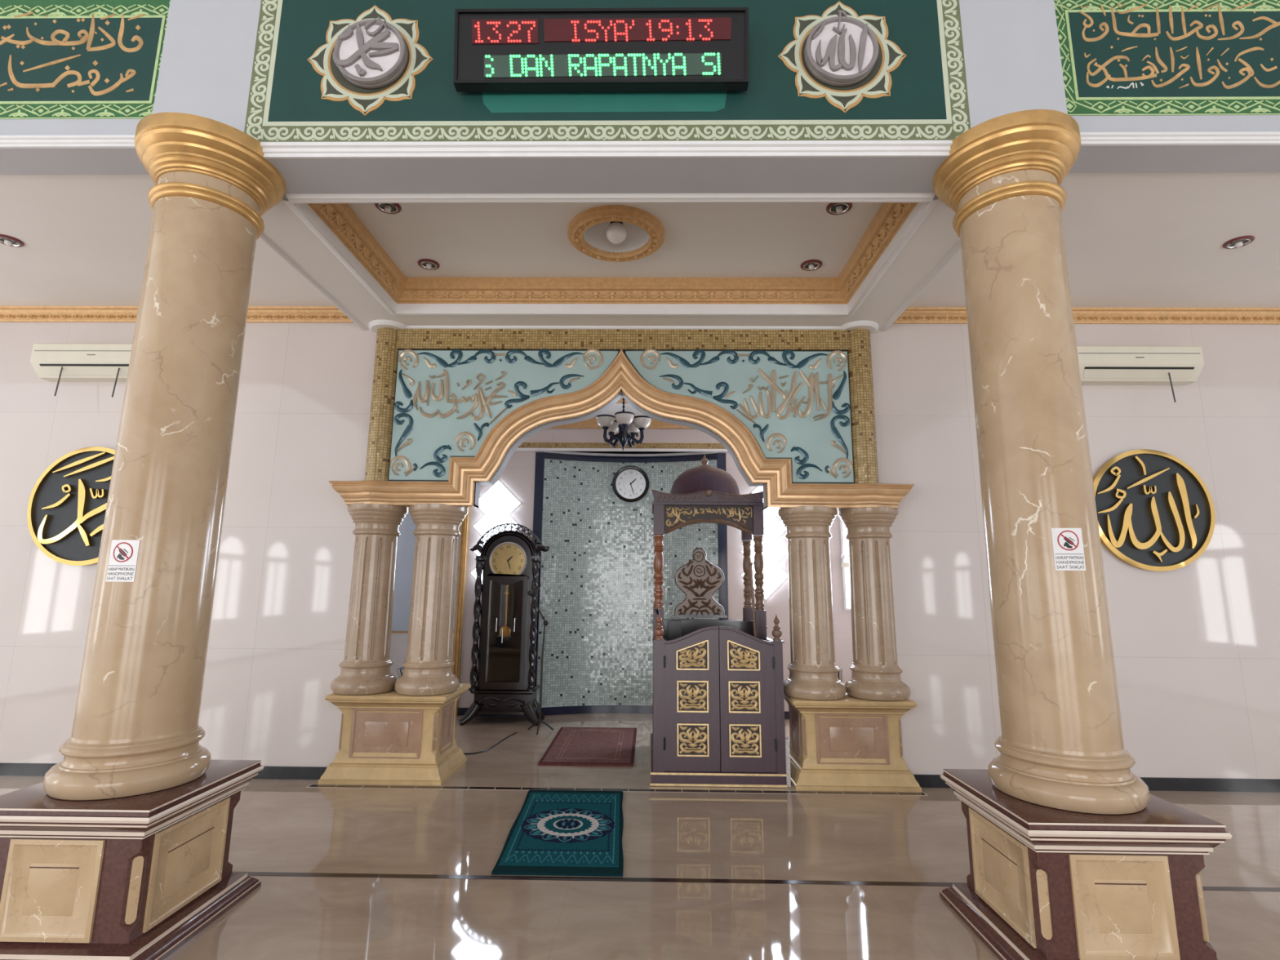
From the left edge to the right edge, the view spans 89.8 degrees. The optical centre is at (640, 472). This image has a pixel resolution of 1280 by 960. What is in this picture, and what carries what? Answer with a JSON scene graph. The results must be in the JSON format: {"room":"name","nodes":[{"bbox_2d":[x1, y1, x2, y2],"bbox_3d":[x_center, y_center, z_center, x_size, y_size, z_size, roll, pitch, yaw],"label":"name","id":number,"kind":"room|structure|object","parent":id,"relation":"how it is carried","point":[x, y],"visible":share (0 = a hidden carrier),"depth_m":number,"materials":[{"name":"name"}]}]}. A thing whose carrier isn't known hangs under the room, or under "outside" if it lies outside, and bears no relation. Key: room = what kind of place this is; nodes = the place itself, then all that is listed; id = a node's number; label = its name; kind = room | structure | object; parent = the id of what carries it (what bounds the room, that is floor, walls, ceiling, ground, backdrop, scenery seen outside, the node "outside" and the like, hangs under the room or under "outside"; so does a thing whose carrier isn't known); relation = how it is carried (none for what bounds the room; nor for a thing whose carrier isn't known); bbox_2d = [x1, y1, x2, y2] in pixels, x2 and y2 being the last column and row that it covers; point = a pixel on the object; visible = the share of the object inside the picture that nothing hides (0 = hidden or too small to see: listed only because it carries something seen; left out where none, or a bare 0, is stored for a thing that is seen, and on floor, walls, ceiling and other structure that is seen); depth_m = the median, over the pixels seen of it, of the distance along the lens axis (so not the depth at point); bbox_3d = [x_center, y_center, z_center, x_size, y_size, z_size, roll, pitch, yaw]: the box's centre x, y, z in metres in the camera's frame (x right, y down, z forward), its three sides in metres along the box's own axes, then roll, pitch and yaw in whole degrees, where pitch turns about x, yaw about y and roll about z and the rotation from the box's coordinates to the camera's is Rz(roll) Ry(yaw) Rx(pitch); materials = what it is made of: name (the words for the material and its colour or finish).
{"room":"mosque","nodes":[
{"label":"mosque","id":0,"kind":"room"},
{"bbox_2d":[0,118,149,174],"bbox_3d":[-5.393,-3.139,3.970,5.570,2.720,0.235,0,-10,1],"label":"wall","id":1,"kind":"structure","parent":0,"point":[13,161],"depth_m":3.63,"materials":[{"name":"white paint"}]},
{"bbox_2d":[0,134,134,147],"bbox_3d":[-5.390,-1.859,3.609,5.600,0.066,0.029,0,-10,1],"label":"trim","id":2,"kind":"structure","parent":1,"relation":"attached to","point":[75,140],"depth_m":3.57,"materials":[{"name":"white paint"}]},
{"bbox_2d":[0,0,170,119],"bbox_3d":[-4.137,-2.554,3.725,3.006,1.137,0.007,0,-10,1],"label":"painted panel","id":3,"kind":"object","parent":1,"relation":"attached to","point":[60,59],"visible":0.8,"depth_m":3.68,"materials":[{"name":"green paint"}]},
{"bbox_2d":[0,174,334,306],"bbox_3d":[-5.299,-1.677,4.684,5.750,0.060,2.125,0,-10,1],"label":"ceiling","id":4,"kind":"structure","parent":0,"point":[85,237],"depth_m":4.69,"materials":[{"name":"paint"}]},
{"bbox_2d":[0,234,24,247],"bbox_3d":[-4.511,-1.639,4.580,0.164,0.038,0.164,0,-10,1],"label":"recessed light","id":5,"kind":"object","parent":4,"relation":"in","point":[4,239],"visible":1,"depth_m":4.57,"materials":[{"name":"silver metal"}]},
{"bbox_2d":[0,322,377,766],"bbox_3d":[-5.173,0.318,5.474,6.000,4.200,0.130,0,-10,1],"label":"wall","id":6,"kind":"structure","parent":0,"point":[278,628],"depth_m":5.33,"materials":[{"name":"tile"}]},
{"bbox_2d":[26,446,115,565],"bbox_3d":[-4.629,0.275,5.381,1.000,1.000,0.053,0,-10,1],"label":"wall medallion","id":7,"kind":"object","parent":6,"relation":"attached to","point":[67,504],"visible":0.71,"depth_m":5.38,"materials":[{"name":"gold metal"}]},
{"bbox_2d":[30,342,132,382],"bbox_3d":[-4.637,-0.945,5.517,1.030,0.280,0.211,0,-10,1],"label":"air conditioner","id":8,"kind":"object","parent":6,"relation":"attached to","point":[80,362],"visible":0.71,"depth_m":5.43,"materials":[{"name":"plastic"}]},
{"bbox_2d":[53,366,62,395],"bbox_3d":[-4.892,-0.769,5.398,0.011,0.273,0.053,5,-11,-23],"label":"string","id":9,"kind":"object","parent":8,"relation":"hanging from","point":[60,372],"visible":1,"depth_m":5.39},
{"bbox_2d":[111,367,119,397],"bbox_3d":[-4.405,-0.756,5.389,0.011,0.267,0.052,4,-11,-18],"label":"string","id":10,"kind":"object","parent":8,"relation":"hanging from","point":[117,376],"visible":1,"depth_m":5.39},
{"bbox_2d":[0,762,327,779],"bbox_3d":[-5.265,2.328,5.047,5.850,0.092,0.012,0,-10,1],"label":"baseboard","id":11,"kind":"structure","parent":6,"relation":"attached to","point":[6,768],"depth_m":5.01,"materials":[{"name":"black tile"}]},
{"bbox_2d":[0,306,353,322],"bbox_3d":[-4.410,-1.398,5.673,3.900,0.130,0.055,0,-10,1],"label":"crown molding","id":12,"kind":"structure","parent":6,"relation":"attached to","point":[7,313],"depth_m":5.67,"materials":[{"name":"gold metal"}]},
{"bbox_2d":[389,506,469,715],"bbox_3d":[-2.610,1.617,7.692,0.970,2.457,0.064,0,-10,1],"label":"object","id":13,"kind":"structure","parent":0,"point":[406,540],"depth_m":7.72,"materials":[{"name":"white paint"}]},
{"bbox_2d":[152,0,1067,200],"bbox_3d":[-0.180,-3.038,3.802,4.860,2.893,0.380,0,-10,1],"label":"beam","id":14,"kind":"structure","parent":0,"point":[1012,58],"depth_m":3.48,"materials":[{"name":"white paint"}]},
{"bbox_2d":[260,140,952,158],"bbox_3d":[-0.195,-1.691,3.352,4.860,0.082,0.036,0,-10,1],"label":"trim","id":15,"kind":"structure","parent":14,"relation":"attached to","point":[705,148],"depth_m":3.35,"materials":[{"name":"white paint"}]},
{"bbox_2d":[244,0,970,142],"bbox_3d":[-0.188,-2.476,3.506,3.836,1.504,0.006,0,-10,1],"label":"painted panel","id":16,"kind":"object","parent":14,"relation":"attached to","point":[928,99],"visible":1,"depth_m":3.42,"materials":[{"name":"green paint"}]},
{"bbox_2d":[307,4,433,115],"bbox_3d":[-1.467,-2.244,3.447,0.686,0.686,0.072,0,-10,1],"label":"medallion","id":17,"kind":"object","parent":16,"relation":"attached to","point":[366,61],"visible":1,"depth_m":3.44,"materials":[{"name":"paint"}]},
{"bbox_2d":[453,7,748,92],"bbox_3d":[-0.208,-2.217,3.371,1.532,0.398,0.112,0,-10,1],"label":"led display","id":18,"kind":"object","parent":16,"relation":"attached to","point":[654,49],"visible":1,"depth_m":3.35,"materials":[{"name":"black plastic"}]},
{"bbox_2d":[777,0,906,112],"bbox_3d":[1.077,-2.237,3.409,0.686,0.686,0.072,0,-10,1],"label":"medallion","id":19,"kind":"object","parent":16,"relation":"attached to","point":[840,55],"visible":1,"depth_m":3.40,"materials":[{"name":"paint"}]},
{"bbox_2d":[293,202,928,313],"bbox_3d":[-0.177,-1.486,4.517,3.720,0.085,1.570,0,-10,1],"label":"trim","id":20,"kind":"structure","parent":14,"relation":"attached to","point":[304,208],"depth_m":5.27,"materials":[{"name":"white paint"}]},
{"bbox_2d":[307,202,917,304],"bbox_3d":[-0.176,-1.618,4.540,3.720,0.187,1.570,0,-10,1],"label":"crown molding","id":21,"kind":"structure","parent":14,"relation":"attached to","point":[340,219],"depth_m":5.22,"materials":[{"name":"gold metal"}]},
{"bbox_2d":[347,202,883,277],"bbox_3d":[-0.175,-1.704,4.576,3.600,0.001,1.600,0,-10,1],"label":"ceiling","id":22,"kind":"structure","parent":0,"point":[774,239],"depth_m":4.66,"materials":[{"name":"paint"}]},
{"bbox_2d":[374,203,401,213],"bbox_3d":[-1.680,-1.752,4.266,0.164,0.038,0.164,0,-10,1],"label":"recessed light","id":23,"kind":"object","parent":22,"relation":"in","point":[389,208],"visible":0.81,"depth_m":4.26,"materials":[{"name":"silver metal"}]},
{"bbox_2d":[417,258,439,270],"bbox_3d":[-1.664,-1.616,5.034,0.164,0.038,0.164,0,-10,1],"label":"recessed light","id":24,"kind":"object","parent":22,"relation":"in","point":[427,264],"visible":1,"depth_m":5.02,"materials":[{"name":"silver metal"}]},
{"bbox_2d":[567,204,664,262],"bbox_3d":[-0.175,-1.752,4.584,0.690,0.244,0.690,0,-10,1],"label":"dome light","id":25,"kind":"object","parent":22,"relation":"attached to","point":[606,233],"visible":1,"depth_m":4.56,"materials":[{"name":"gold metal"}]},
{"bbox_2d":[800,259,822,271],"bbox_3d":[1.326,-1.598,4.997,0.164,0.038,0.164,0,-10,1],"label":"recessed light","id":26,"kind":"object","parent":22,"relation":"in","point":[811,264],"visible":1,"depth_m":4.98,"materials":[{"name":"silver metal"}]},
{"bbox_2d":[826,202,852,214],"bbox_3d":[1.307,-1.734,4.234,0.164,0.038,0.164,0,-10,1],"label":"recessed light","id":27,"kind":"object","parent":22,"relation":"in","point":[833,208],"visible":0.94,"depth_m":4.22,"materials":[{"name":"silver metal"}]},
{"bbox_2d":[473,391,767,510],"bbox_3d":[-0.166,-0.566,5.535,4.040,1.756,0.173,0,-10,1],"label":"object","id":28,"kind":"structure","parent":0,"point":[477,490],"depth_m":5.49,"materials":[{"name":"white paint"}]},
{"bbox_2d":[261,200,407,328],"bbox_3d":[-2.239,-1.600,4.737,0.410,0.353,1.905,0,-10,1],"label":"beam","id":29,"kind":"structure","parent":28,"relation":"attached to","point":[282,226],"depth_m":4.50,"materials":[{"name":"paint"}]},
{"bbox_2d":[387,348,620,481],"bbox_3d":[-1.138,-0.496,5.424,1.931,1.166,0.049,0,-10,1],"label":"decorative panel","id":30,"kind":"object","parent":28,"relation":"attached to","point":[447,402],"visible":0.98,"depth_m":5.45,"materials":[{"name":"teal paint"}]},
{"bbox_2d":[258,192,960,333],"bbox_3d":[-0.175,-1.421,4.708,4.570,0.096,2.110,0,-10,1],"label":"trim soffit moulding","id":31,"kind":"structure","parent":28,"relation":"attached to","point":[292,198],"depth_m":3.75,"materials":[{"name":"white paint"}]},
{"bbox_2d":[328,348,914,508],"bbox_3d":[-0.170,-0.394,5.343,4.786,1.361,0.222,0,-10,1],"label":"arch","id":32,"kind":"object","parent":28,"relation":"attached to","point":[620,375],"visible":0.98,"depth_m":5.28,"materials":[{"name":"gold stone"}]},
{"bbox_2d":[364,327,878,483],"bbox_3d":[-0.167,-0.564,5.470,4.274,1.338,0.210,0,-10,1],"label":"frame","id":33,"kind":"object","parent":28,"relation":"attached to","point":[857,341],"visible":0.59,"depth_m":5.49,"materials":[{"name":"gold metal"}]},
{"bbox_2d":[398,315,846,326],"bbox_3d":[-0.162,-1.441,5.537,3.720,0.353,0.455,0,-10,1],"label":"trim","id":34,"kind":"structure","parent":28,"relation":"attached to","point":[410,320],"depth_m":5.43,"materials":[{"name":"paint"}]},
{"bbox_2d":[622,348,854,483],"bbox_3d":[0.801,-0.485,5.394,1.931,1.166,0.049,0,-10,1],"label":"decorative panel","id":35,"kind":"object","parent":28,"relation":"attached to","point":[796,404],"visible":0.97,"depth_m":5.41,"materials":[{"name":"blue paint"}]},
{"bbox_2d":[839,200,959,329],"bbox_3d":[1.891,-1.577,4.673,0.410,0.353,1.905,0,-10,1],"label":"trim","id":36,"kind":"structure","parent":28,"relation":"attached to","point":[934,239],"depth_m":4.46,"materials":[{"name":"paint"}]},
{"bbox_2d":[600,403,647,416],"bbox_3d":[-0.143,-0.940,6.913,6.600,0.100,2.420,0,-10,1],"label":"niche","id":37,"kind":"object","parent":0,"point":[616,407],"depth_m":7.71,"materials":[{"name":"paint"}]},
{"bbox_2d":[616,396,628,403],"bbox_3d":[-0.144,-0.877,6.836,6.600,0.050,0.850,0,-10,1],"label":"trim","id":38,"kind":"structure","parent":37,"relation":"attached to","point":[620,401],"depth_m":7.16,"materials":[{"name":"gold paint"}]},
{"bbox_2d":[595,397,652,450],"bbox_3d":[-0.178,-0.557,6.583,0.572,0.670,0.554,1,-10,-5],"label":"chandelier","id":39,"kind":"object","parent":38,"relation":"hanging from","point":[626,422],"visible":0.94,"depth_m":6.49,"materials":[{"name":"metal"}]},
{"bbox_2d":[572,451,685,453],"bbox_3d":[-0.127,-0.257,8.142,2.160,0.001,0.240,0,-10,1],"label":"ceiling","id":40,"kind":"structure","parent":0,"point":[606,452],"depth_m":8.15,"materials":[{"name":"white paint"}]},
{"bbox_2d":[544,428,716,453],"bbox_3d":[-0.124,-0.439,8.281,2.160,0.408,0.450,0,-10,1],"label":"wall","id":41,"kind":"structure","parent":0,"point":[552,435],"depth_m":8.06,"materials":[{"name":"paint"}]},
{"bbox_2d":[544,450,717,456],"bbox_3d":[-0.127,-0.243,8.125,2.160,0.032,0.240,0,-10,1],"label":"trim","id":42,"kind":"structure","parent":41,"relation":"attached to","point":[560,452],"depth_m":8.19,"materials":[{"name":"white paint"}]},
{"bbox_2d":[0,713,1279,959],"bbox_3d":[-0.271,1.508,-0.416,16.000,0.120,17.700,0,-10,1],"label":"floor","id":43,"kind":"structure","parent":0,"point":[278,825],"depth_m":3.44,"materials":[{"name":"tile"}]},
{"bbox_2d":[0,111,286,959],"bbox_3d":[-2.328,0.146,3.167,0.840,3.780,0.830,0,-10,1],"label":"marble column","id":44,"kind":"structure","parent":43,"relation":"on","point":[121,851],"depth_m":2.94,"materials":[{"name":"beige stone"}]},
{"bbox_2d":[106,539,139,582],"bbox_3d":[-2.333,0.397,2.888,0.127,0.186,0.013,0,-10,1],"label":"notice","id":45,"kind":"object","parent":44,"relation":"attached to","point":[122,561],"visible":1,"depth_m":2.89,"materials":[{"name":"white paper"}]},
{"bbox_2d":[106,548,133,579],"bbox_3d":[-2.333,0.411,2.884,0.120,0.141,0.010,0,-10,1],"label":"print","id":46,"kind":"object","parent":45,"relation":"attached to","point":[121,561],"depth_m":2.88,"materials":[{"name":"white paper"}]},
{"bbox_2d":[318,683,471,785],"bbox_3d":[-1.980,2.115,5.279,0.950,0.645,0.705,0,-10,1],"label":"pedestal","id":47,"kind":"object","parent":43,"relation":"on","point":[391,737],"visible":0.91,"depth_m":5.01,"materials":[{"name":"beige stone"}]},
{"bbox_2d":[330,502,408,694],"bbox_3d":[-2.246,1.034,5.355,0.500,1.507,0.500,0,-10,1],"label":"column","id":48,"kind":"structure","parent":47,"relation":"on","point":[366,663],"depth_m":5.22,"materials":[{"name":"stone"}]},
{"bbox_2d":[396,666,404,677],"bbox_3d":[-2.023,1.739,5.465,0.081,0.164,0.110,0,-10,1],"label":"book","id":49,"kind":"object","parent":47,"relation":"on","point":[399,673],"visible":0.25,"depth_m":5.42,"materials":[{"name":"paper"}]},
{"bbox_2d":[394,503,467,695],"bbox_3d":[-1.731,1.036,5.347,0.500,1.507,0.500,0,-10,1],"label":"column","id":50,"kind":"structure","parent":47,"relation":"on","point":[428,665],"depth_m":5.21,"materials":[{"name":"stone"}]},
{"bbox_2d":[463,732,517,754],"bbox_3d":[-1.403,2.596,6.156,0.279,0.010,0.934,-6,-12,30],"label":"cable","id":51,"kind":"object","parent":43,"relation":"on","point":[515,732],"visible":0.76,"depth_m":5.96,"materials":[{"name":"black plastic"}]},
{"bbox_2d":[458,523,549,725],"bbox_3d":[-1.525,1.697,7.393,0.926,2.207,0.555,0,-10,1],"label":"grandfather clock","id":52,"kind":"object","parent":43,"relation":"on","point":[506,633],"visible":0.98,"depth_m":7.22,"materials":[{"name":"brown wood"}]},
{"bbox_2d":[527,585,553,734],"bbox_3d":[-1.077,1.955,6.818,0.238,1.501,0.273,-5,-12,30],"label":"microphone stand","id":53,"kind":"object","parent":43,"relation":"on","point":[545,623],"visible":1,"depth_m":6.77,"materials":[{"name":"black metal"}]},
{"bbox_2d":[491,790,623,876],"bbox_3d":[-0.460,2.228,4.056,0.752,0.019,1.385,0,-10,1],"label":"rug","id":54,"kind":"object","parent":43,"relation":"on","point":[554,833],"visible":1,"depth_m":3.86,"materials":[{"name":"teal fabric"}]},
{"bbox_2d":[537,727,636,766],"bbox_3d":[-0.457,2.595,6.131,0.805,0.021,1.415,0,-10,1],"label":"rug","id":55,"kind":"object","parent":43,"relation":"on","point":[571,746],"visible":1,"depth_m":5.97,"materials":[{"name":"red fabric"}]},
{"bbox_2d":[305,784,928,795],"bbox_3d":[-0.194,2.376,4.796,4.620,0.011,0.072,0,-10,1],"label":"trim","id":56,"kind":"structure","parent":43,"relation":"on","point":[310,785],"depth_m":4.79,"materials":[{"name":"tile"}]},
{"bbox_2d":[649,454,786,787],"bbox_3d":[0.616,1.147,5.772,1.052,2.765,1.315,0,-10,1],"label":"pulpit","id":57,"kind":"object","parent":43,"relation":"on","point":[718,700],"visible":0.99,"depth_m":5.05,"materials":[{"name":"brown wood"}]},
{"bbox_2d":[654,608,664,639],"bbox_3d":[0.149,1.283,5.450,0.059,0.257,0.125,-6,-12,34],"label":"gooseneck microphone","id":58,"kind":"object","parent":57,"relation":"attached to","point":[656,610],"visible":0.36,"depth_m":5.42,"materials":[{"name":"black metal"}]},
{"bbox_2d":[667,621,681,639],"bbox_3d":[0.300,1.420,5.838,0.175,0.245,0.080,0,-10,1],"label":"loudspeaker","id":59,"kind":"object","parent":57,"relation":"on","point":[674,628],"visible":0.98,"depth_m":5.80,"materials":[{"name":"black plastic"}]},
{"bbox_2d":[231,871,1279,891],"bbox_3d":[-0.215,2.117,3.336,16.000,0.011,0.042,0,-10,1],"label":"trim","id":60,"kind":"structure","parent":43,"relation":"on","point":[249,873],"depth_m":3.33,"materials":[{"name":"tile"}]},
{"bbox_2d":[785,735,791,786],"bbox_3d":[1.135,2.281,5.201,0.032,0.340,0.530,0,-10,1],"label":"stone slab","id":61,"kind":"object","parent":43,"relation":"on","point":[787,740],"visible":0.36,"depth_m":4.94,"materials":[{"name":"white stone"}]},
{"bbox_2d":[783,693,921,791],"bbox_3d":[1.644,2.134,5.222,0.950,0.645,0.705,0,-10,1],"label":"pedestal","id":62,"kind":"object","parent":43,"relation":"on","point":[848,743],"visible":0.9,"depth_m":4.95,"materials":[{"name":"beige stone"}]},
{"bbox_2d":[777,506,846,700],"bbox_3d":[1.399,1.053,5.298,0.500,1.507,0.500,0,-10,1],"label":"column","id":63,"kind":"structure","parent":62,"relation":"on","point":[813,669],"depth_m":5.16,"materials":[{"name":"stone"}]},
{"bbox_2d":[837,667,842,681],"bbox_3d":[1.664,1.745,5.415,0.036,0.186,0.120,0,-10,1],"label":"book","id":64,"kind":"object","parent":62,"relation":"on","point":[840,672],"visible":0.16,"depth_m":5.37,"materials":[{"name":"paper"}]},
{"bbox_2d":[837,506,910,700],"bbox_3d":[1.906,1.056,5.290,0.500,1.507,0.500,0,-10,1],"label":"column","id":65,"kind":"structure","parent":62,"relation":"on","point":[876,672],"depth_m":5.16,"materials":[{"name":"stone"}]},
{"bbox_2d":[932,109,1231,959],"bbox_3d":[1.912,0.169,3.101,0.840,3.780,0.830,0,-10,1],"label":"marble column","id":66,"kind":"structure","parent":43,"relation":"on","point":[1073,855],"depth_m":2.87,"materials":[{"name":"beige stone"}]},
{"bbox_2d":[1051,528,1085,570],"bbox_3d":[1.890,0.339,2.837,0.127,0.186,0.012,0,-10,5],"label":"notice","id":67,"kind":"object","parent":66,"relation":"attached to","point":[1068,544],"visible":1,"depth_m":2.83,"materials":[{"name":"white paper"}]},
{"bbox_2d":[1055,536,1084,568],"bbox_3d":[1.890,0.353,2.833,0.120,0.141,0.009,0,-10,5],"label":"print","id":68,"kind":"object","parent":67,"relation":"attached to","point":[1069,551],"depth_m":2.83,"materials":[{"name":"white paper"}]},
{"bbox_2d":[457,429,853,711],"bbox_3d":[-0.137,1.122,8.005,6.600,3.580,0.450,0,-10,1],"label":"wall","id":69,"kind":"structure","parent":0,"point":[597,597],"depth_m":7.88,"materials":[{"name":"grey tile"}]},
{"bbox_2d":[457,707,524,715],"bbox_3d":[-2.399,2.791,7.508,2.110,0.085,0.012,0,-10,1],"label":"baseboard","id":70,"kind":"structure","parent":69,"relation":"attached to","point":[461,711],"depth_m":7.49,"materials":[{"name":"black tile"}]},
{"bbox_2d":[471,480,520,582],"bbox_3d":[-1.773,0.799,7.846,0.579,1.435,0.024,0,-10,1],"label":"window","id":71,"kind":"structure","parent":69,"relation":"in","point":[497,503],"depth_m":7.90,"materials":[{"name":"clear glass"}]},
{"bbox_2d":[548,416,693,428],"bbox_3d":[-0.127,-0.624,8.035,6.600,0.130,0.100,0,-10,1],"label":"crown molding","id":72,"kind":"structure","parent":69,"relation":"attached to","point":[591,423],"depth_m":8.04,"materials":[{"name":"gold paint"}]},
{"bbox_2d":[515,442,728,452],"bbox_3d":[-0.129,-0.317,8.014,6.600,0.107,0.035,0,-10,1],"label":"trim","id":73,"kind":"structure","parent":69,"relation":"attached to","point":[524,446],"depth_m":8.01,"materials":[{"name":"gold metal"}]},
{"bbox_2d":[532,452,728,715],"bbox_3d":[-0.140,1.319,7.853,2.370,3.140,0.244,0,-10,1],"label":"trim","id":74,"kind":"structure","parent":69,"relation":"attached to","point":[540,456],"depth_m":7.86,"materials":[{"name":"blue tile"}]},
{"bbox_2d":[612,466,648,502],"bbox_3d":[-0.129,0.147,8.155,0.468,0.468,0.055,0,-10,1],"label":"wall clock","id":75,"kind":"object","parent":69,"relation":"attached to","point":[630,484],"visible":1,"depth_m":8.15,"materials":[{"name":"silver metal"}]},
{"bbox_2d":[740,486,788,599],"bbox_3d":[1.497,0.817,7.794,0.579,1.435,0.024,0,-10,1],"label":"window","id":76,"kind":"structure","parent":69,"relation":"in","point":[774,552],"depth_m":7.76,"materials":[{"name":"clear glass"}]},
{"bbox_2d":[784,711,789,719],"bbox_3d":[2.091,2.815,7.437,2.110,0.085,0.012,0,-10,1],"label":"baseboard","id":77,"kind":"structure","parent":69,"relation":"attached to","point":[786,713],"depth_m":7.44,"materials":[{"name":"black tile"}]},
{"bbox_2d":[840,554,848,567],"bbox_3d":[2.472,1.059,7.702,0.159,0.162,0.092,0,-10,1],"label":"emergency light","id":78,"kind":"object","parent":69,"relation":"attached to","point":[843,564],"visible":0.54,"depth_m":7.67,"materials":[{"name":"plastic"}]},
{"bbox_2d":[839,508,850,610],"bbox_3d":[2.775,1.028,7.735,0.710,1.250,0.030,0,-10,1],"label":"window","id":79,"kind":"structure","parent":69,"relation":"in","point":[844,542],"depth_m":7.70,"materials":[{"name":"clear glass"}]},
{"bbox_2d":[870,324,1279,778],"bbox_3d":[4.826,0.372,5.317,6.000,4.200,0.130,0,-10,1],"label":"wall","id":80,"kind":"structure","parent":0,"point":[1196,646],"depth_m":5.20,"materials":[{"name":"tile"}]},
{"bbox_2d":[893,306,1279,324],"bbox_3d":[4.089,-1.351,5.540,3.900,0.130,0.055,0,-10,1],"label":"crown molding","id":81,"kind":"structure","parent":80,"relation":"attached to","point":[911,315],"depth_m":5.54,"materials":[{"name":"gold metal"}]},
{"bbox_2d":[912,773,1279,792],"bbox_3d":[4.883,2.383,4.888,5.850,0.092,0.012,0,-10,1],"label":"baseboard","id":82,"kind":"structure","parent":80,"relation":"attached to","point":[1154,784],"depth_m":4.89,"materials":[{"name":"black tile"}]},
{"bbox_2d":[1076,345,1204,385],"bbox_3d":[4.105,-0.897,5.380,1.030,0.280,0.211,0,-10,1],"label":"air conditioner","id":83,"kind":"object","parent":80,"relation":"attached to","point":[1099,365],"visible":0.9,"depth_m":5.30,"materials":[{"name":"plastic"}]},
{"bbox_2d":[1168,372,1176,402],"bbox_3d":[4.340,-0.696,5.249,0.011,0.265,0.052,-4,-11,21],"label":"string","id":84,"kind":"object","parent":83,"relation":"hanging from","point":[1169,375],"visible":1,"depth_m":5.25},
{"bbox_2d":[1093,448,1215,571],"bbox_3d":[4.166,0.301,5.246,1.000,1.000,0.053,0,-10,1],"label":"wall medallion","id":85,"kind":"object","parent":80,"relation":"attached to","point":[1155,513],"visible":0.98,"depth_m":5.24,"materials":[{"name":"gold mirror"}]},
{"bbox_2d":[908,172,1279,307],"bbox_3d":[4.949,-1.621,4.524,5.750,0.060,2.125,0,-10,1],"label":"ceiling","id":86,"kind":"structure","parent":0,"point":[1132,240],"depth_m":4.51,"materials":[{"name":"paint"}]},
{"bbox_2d":[1222,235,1254,248],"bbox_3d":[4.160,-1.587,4.470,0.164,0.038,0.164,0,-10,1],"label":"recessed light","id":87,"kind":"object","parent":86,"relation":"in","point":[1239,242],"visible":1,"depth_m":4.46,"materials":[{"name":"silver metal"}]},
{"bbox_2d":[1068,115,1279,173],"bbox_3d":[5.036,-3.083,3.806,5.570,2.720,0.235,0,-10,1],"label":"wall","id":88,"kind":"structure","parent":0,"point":[1158,158],"depth_m":3.53,"materials":[{"name":"white paint"}]},
{"bbox_2d":[1053,0,1279,115],"bbox_3d":[3.746,-2.512,3.601,2.989,1.137,0.007,0,-10,1],"label":"painted panel","id":89,"kind":"object","parent":88,"relation":"attached to","point":[1119,57],"visible":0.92,"depth_m":3.58,"materials":[{"name":"green paint"}]},
{"bbox_2d":[1080,131,1279,145],"bbox_3d":[5.008,-1.802,3.446,5.600,0.066,0.029,0,-10,1],"label":"trim","id":90,"kind":"structure","parent":88,"relation":"attached to","point":[1220,137],"depth_m":3.47,"materials":[{"name":"white paint"}]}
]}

